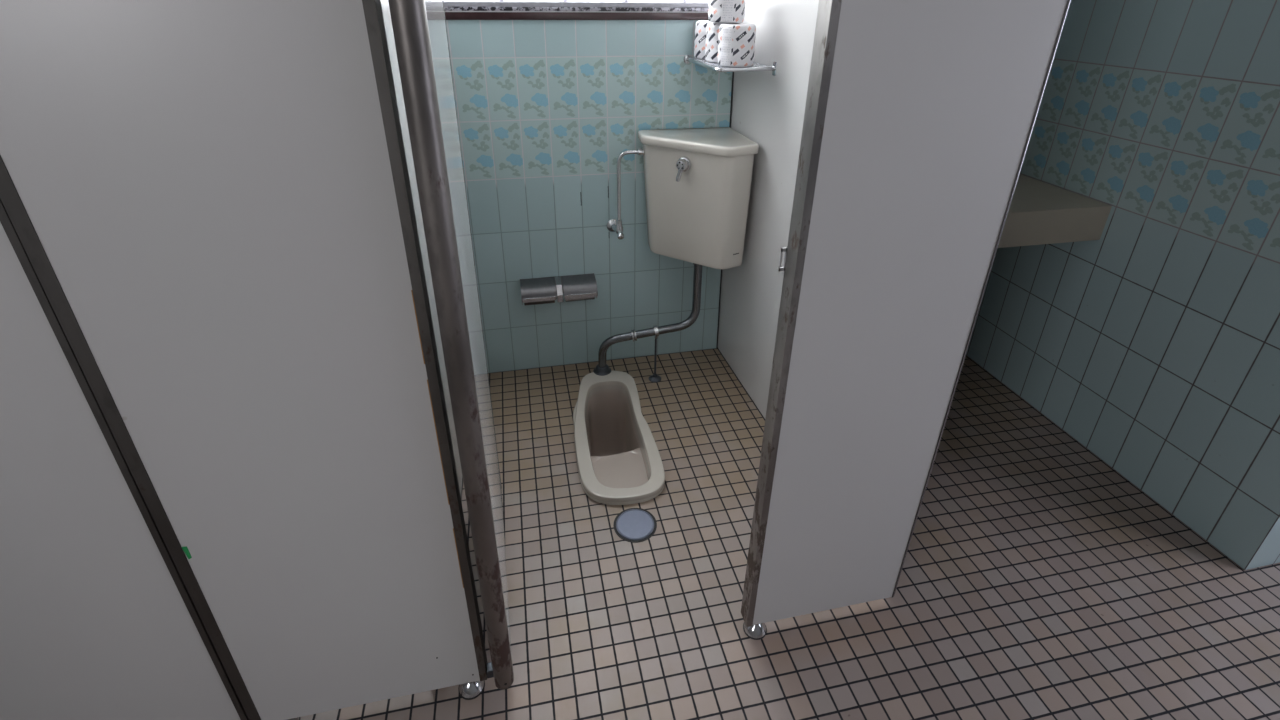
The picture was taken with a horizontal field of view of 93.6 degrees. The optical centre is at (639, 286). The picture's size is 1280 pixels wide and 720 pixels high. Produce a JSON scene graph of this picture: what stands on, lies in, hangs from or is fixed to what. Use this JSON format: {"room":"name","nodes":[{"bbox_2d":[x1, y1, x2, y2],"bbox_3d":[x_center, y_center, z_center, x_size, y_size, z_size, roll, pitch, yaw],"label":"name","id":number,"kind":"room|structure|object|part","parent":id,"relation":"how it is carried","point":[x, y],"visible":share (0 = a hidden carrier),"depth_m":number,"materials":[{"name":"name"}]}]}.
{"room":"public restroom","nodes":[
{"label":"public restroom","id":0,"kind":"room"},
{"bbox_2d":[446,20,732,372],"bbox_3d":[-1.151,-0.727,1.869,5.205,2.470,0.140,-5,26,-11],"label":"wall","id":1,"kind":"structure","parent":0,"point":[547,110],"depth_m":2.15,"materials":[{"name":"teal tile"}]},
{"bbox_2d":[520,273,597,305],"bbox_3d":[-0.309,0.017,2.297,0.285,0.085,0.098,-5,26,-11],"label":"paper holder","id":2,"kind":"object","parent":1,"relation":"attached to","point":[534,291],"visible":1,"depth_m":2.27,"materials":[{"name":"metal"}]},
{"bbox_3d":[-0.319,-0.006,2.336,0.282,0.076,0.003,-5,26,-11],"label":"plate","id":3,"kind":"part","parent":2,"relation":"part of","materials":[{"name":"metal"}]},
{"bbox_2d":[443,0,708,2],"bbox_3d":[-0.432,-1.256,1.779,1.634,0.848,0.102,-5,26,-11],"label":"window","id":4,"kind":"structure","parent":1,"relation":"in","point":[677,1],"depth_m":1.97,"materials":[{"name":"white glass"}]},
{"bbox_2d":[443,1,708,7],"bbox_3d":[-1.663,-0.783,1.651,4.130,0.015,0.023,-5,26,-11],"label":"trim","id":5,"kind":"structure","parent":1,"relation":"attached to","point":[446,3],"depth_m":1.92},
{"bbox_2d":[445,11,707,12],"bbox_3d":[-1.663,-0.763,1.660,4.130,0.004,0.024,-5,26,-11],"label":"trim","id":6,"kind":"structure","parent":1,"relation":"attached to","point":[445,11],"depth_m":1.94,"materials":[{"name":"brown wood"}]},
{"bbox_2d":[444,6,708,11],"bbox_3d":[-1.663,-0.770,1.655,4.130,0.012,0.026,-5,26,-11],"label":"trim","id":7,"kind":"structure","parent":1,"relation":"attached to","point":[445,8],"depth_m":1.93,"materials":[{"name":"stone"}]},
{"bbox_2d":[445,12,708,19],"bbox_3d":[-1.662,-0.750,1.662,4.130,0.023,0.032,-5,26,-11],"label":"trim","id":8,"kind":"structure","parent":1,"relation":"attached to","point":[448,15],"depth_m":1.93,"materials":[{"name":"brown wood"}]},
{"bbox_2d":[607,147,643,239],"bbox_3d":[-0.052,-0.341,2.185,0.130,0.332,0.092,-5,26,-11],"label":"valve","id":9,"kind":"object","parent":1,"relation":"attached to","point":[613,225],"visible":1,"depth_m":2.18,"materials":[{"name":"silver metal"}]},
{"bbox_3d":[-0.073,-0.193,2.223,0.027,0.032,0.040,-5,26,-11],"label":"valve handle","id":10,"kind":"part","parent":9,"relation":"part of","materials":[{"name":"silver metal"}]},
{"bbox_2d":[638,127,758,268],"bbox_3d":[0.189,-0.302,2.127,0.348,0.444,0.325,-5,26,-11],"label":"cistern","id":11,"kind":"object","parent":1,"relation":"attached to","point":[698,180],"visible":1,"depth_m":2.07,"materials":[{"name":"beige ceramic"}]},
{"bbox_2d":[593,263,701,375],"bbox_3d":[0.025,0.121,2.324,0.425,0.493,0.075,-1,26,-4],"label":"pipe","id":12,"kind":"object","parent":11,"relation":"attached to","point":[602,369],"visible":0.98,"depth_m":2.33,"materials":[{"name":"silver metal"}]},
{"bbox_3d":[0.134,-0.376,2.019,0.024,0.047,0.018,-5,26,-11],"label":"lever","id":13,"kind":"part","parent":11,"relation":"part of","materials":[{"name":"silver metal"}]},
{"bbox_3d":[0.142,-0.408,2.012,0.051,0.051,0.031,16,30,29],"label":"flush handle","id":14,"kind":"part","parent":11,"relation":"part of","materials":[{"name":"silver metal"}]},
{"bbox_3d":[0.190,-0.488,2.036,0.348,0.030,0.325,-5,26,-11],"label":"lid","id":15,"kind":"part","parent":11,"relation":"part of","materials":[{"name":"beige ceramic"}]},
{"bbox_2d":[300,348,1279,719],"bbox_3d":[-0.428,1.094,0.916,5.950,0.001,3.400,-5,26,-11],"label":"floor","id":16,"kind":"structure","parent":0,"point":[1037,581],"depth_m":1.54,"materials":[{"name":"tile"}]},
{"bbox_2d":[0,199,248,719],"bbox_3d":[-1.173,-0.008,0.711,0.791,2.150,0.057,-5,26,-11],"label":"partition panel","id":17,"kind":"object","parent":16,"relation":"on","point":[99,620],"visible":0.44,"depth_m":0.98,"materials":[{"name":"grey laminate"}]},
{"bbox_2d":[0,0,486,719],"bbox_3d":[-0.556,-0.061,0.831,0.472,2.150,0.057,-5,26,-11],"label":"door","id":18,"kind":"structure","parent":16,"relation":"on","point":[210,202],"depth_m":0.86,"materials":[{"name":"grey laminate"}]},
{"bbox_3d":[-0.775,-0.061,0.780,0.023,2.108,0.039,-5,26,-11],"label":"edge trim","id":19,"kind":"part","parent":18,"relation":"part of","materials":[{"name":"metal"}]},
{"bbox_3d":[-0.334,-0.099,0.866,0.019,2.108,0.039,-5,26,-11],"label":"edge trim","id":20,"kind":"part","parent":18,"relation":"part of","materials":[{"name":"brown metal"}]},
{"bbox_2d":[381,0,462,501],"bbox_3d":[-0.568,-0.345,1.414,0.042,2.150,1.228,-5,26,-11],"label":"wall","id":21,"kind":"structure","parent":16,"relation":"on","point":[384,3],"depth_m":1.50,"materials":[{"name":"white laminate"}]},
{"bbox_2d":[388,0,513,689],"bbox_3d":[-0.353,-0.210,1.093,0.066,2.108,0.602,-5,26,-11],"label":"door","id":22,"kind":"structure","parent":21,"relation":"in","point":[419,26],"depth_m":0.96,"materials":[{"name":"metal"}]},
{"bbox_2d":[573,370,664,504],"bbox_3d":[-0.103,0.653,2.192,0.274,0.373,0.690,-5,26,-11],"label":"toilet","id":23,"kind":"object","parent":16,"relation":"in","point":[618,458],"visible":0.98,"depth_m":2.10,"materials":[{"name":"beige ceramic"}]},
{"bbox_3d":[-0.095,0.666,2.179,0.188,0.362,0.568,-5,26,-11],"label":"bowl","id":24,"kind":"part","parent":23,"relation":"part of","materials":[{"name":"ceramic"}]},
{"bbox_2d":[613,508,656,542],"bbox_3d":[-0.014,0.690,1.748,0.126,0.004,0.126,-5,26,-11],"label":"floor drain","id":25,"kind":"object","parent":16,"relation":"on","point":[635,525],"visible":1,"depth_m":1.74,"materials":[{"name":"grey metal"}]},
{"bbox_2d":[649,325,660,382],"bbox_3d":[0.059,0.262,2.373,0.051,0.230,0.073,-5,26,-11],"label":"support","id":26,"kind":"object","parent":16,"relation":"on","point":[654,378],"visible":0.98,"depth_m":2.39,"materials":[{"name":"silver metal"}]},
{"bbox_3d":[0.061,0.274,2.379,0.008,0.180,0.030,1,26,2],"label":"rod","id":27,"kind":"part","parent":26,"relation":"part of","materials":[{"name":"grey metal"}]},
{"bbox_2d":[716,0,818,419],"bbox_3d":[0.488,-0.436,1.620,0.075,2.150,1.230,-5,27,-12],"label":"wall","id":28,"kind":"structure","parent":16,"relation":"on","point":[768,109],"depth_m":1.98,"materials":[{"name":"white paint"}]},
{"bbox_2d":[683,55,776,75],"bbox_3d":[0.283,-0.718,1.939,0.202,0.040,0.339,-5,26,-11],"label":"rack","id":29,"kind":"object","parent":28,"relation":"attached to","point":[687,59],"visible":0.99,"depth_m":1.82,"materials":[{"name":"silver metal"}]},
{"bbox_2d":[694,20,708,58],"bbox_3d":[0.238,-0.824,2.006,0.113,0.116,0.112,9,27,17],"label":"toilet roll","id":30,"kind":"object","parent":29,"relation":"on","point":[701,25],"visible":0.39,"depth_m":1.98,"materials":[{"name":"white paper"}]},
{"bbox_2d":[705,22,722,62],"bbox_3d":[0.263,-0.775,1.906,0.111,0.116,0.112,3,26,5],"label":"toilet roll","id":31,"kind":"object","parent":29,"relation":"on","point":[712,32],"visible":0.41,"depth_m":1.87,"materials":[{"name":"white paper"}]},
{"bbox_2d":[708,0,745,22],"bbox_3d":[0.260,-0.858,1.806,0.112,0.116,0.112,-10,28,-20],"label":"toilet roll","id":32,"kind":"object","parent":31,"relation":"on","point":[720,11],"visible":1,"depth_m":1.78,"materials":[{"name":"white paper"}]},
{"bbox_3d":[0.285,-0.724,1.939,0.173,0.004,0.324,-5,26,-11],"label":"shelf plate","id":33,"kind":"part","parent":29,"relation":"part of","materials":[{"name":"silver metal"}]},
{"bbox_3d":[0.284,-0.718,1.938,0.192,0.012,0.336,-5,26,-11],"label":"rail","id":34,"kind":"part","parent":29,"relation":"part of","materials":[{"name":"silver metal"}]},
{"bbox_2d":[717,23,755,66],"bbox_3d":[0.290,-0.727,1.807,0.112,0.116,0.112,8,27,16],"label":"toilet roll","id":35,"kind":"object","parent":29,"relation":"on","point":[736,44],"visible":1,"depth_m":1.77,"materials":[{"name":"white paper"}]},
{"bbox_2d":[741,0,1070,639],"bbox_3d":[0.454,-0.148,1.027,0.416,2.150,0.057,-5,26,-11],"label":"partition panel","id":36,"kind":"object","parent":16,"relation":"on","point":[920,116],"visible":1,"depth_m":1.06,"materials":[{"name":"grey laminate"}]},
{"bbox_3d":[0.268,-0.151,0.983,0.024,2.108,0.039,-5,26,-11],"label":"edge trim","id":37,"kind":"part","parent":36,"relation":"part of","materials":[{"name":"metal"}]},
{"bbox_3d":[0.642,-0.183,1.056,0.021,2.108,0.039,-5,26,-11],"label":"edge trim","id":38,"kind":"part","parent":36,"relation":"part of","materials":[{"name":"metal"}]},
{"bbox_2d":[966,0,1279,570],"bbox_3d":[1.549,-0.627,1.712,0.100,2.470,1.384,-5,26,-11],"label":"wall","id":39,"kind":"structure","parent":0,"point":[1153,343],"depth_m":1.76,"materials":[{"name":"teal tile"}]},
{"bbox_2d":[998,174,1111,247],"bbox_3d":[0.950,-0.303,2.120,0.970,0.116,0.654,-5,26,-11],"label":"wall ledge","id":40,"kind":"object","parent":39,"relation":"attached to","point":[1039,213],"visible":0.24,"depth_m":1.90,"materials":[{"name":"beige laminate"}]},
{"bbox_2d":[1245,516,1279,569],"bbox_3d":[2.022,-0.381,1.214,0.795,2.470,0.100,-5,26,-11],"label":"wall","id":41,"kind":"structure","parent":0,"point":[1268,553],"depth_m":1.61,"materials":[{"name":"teal tile"}]}
]}

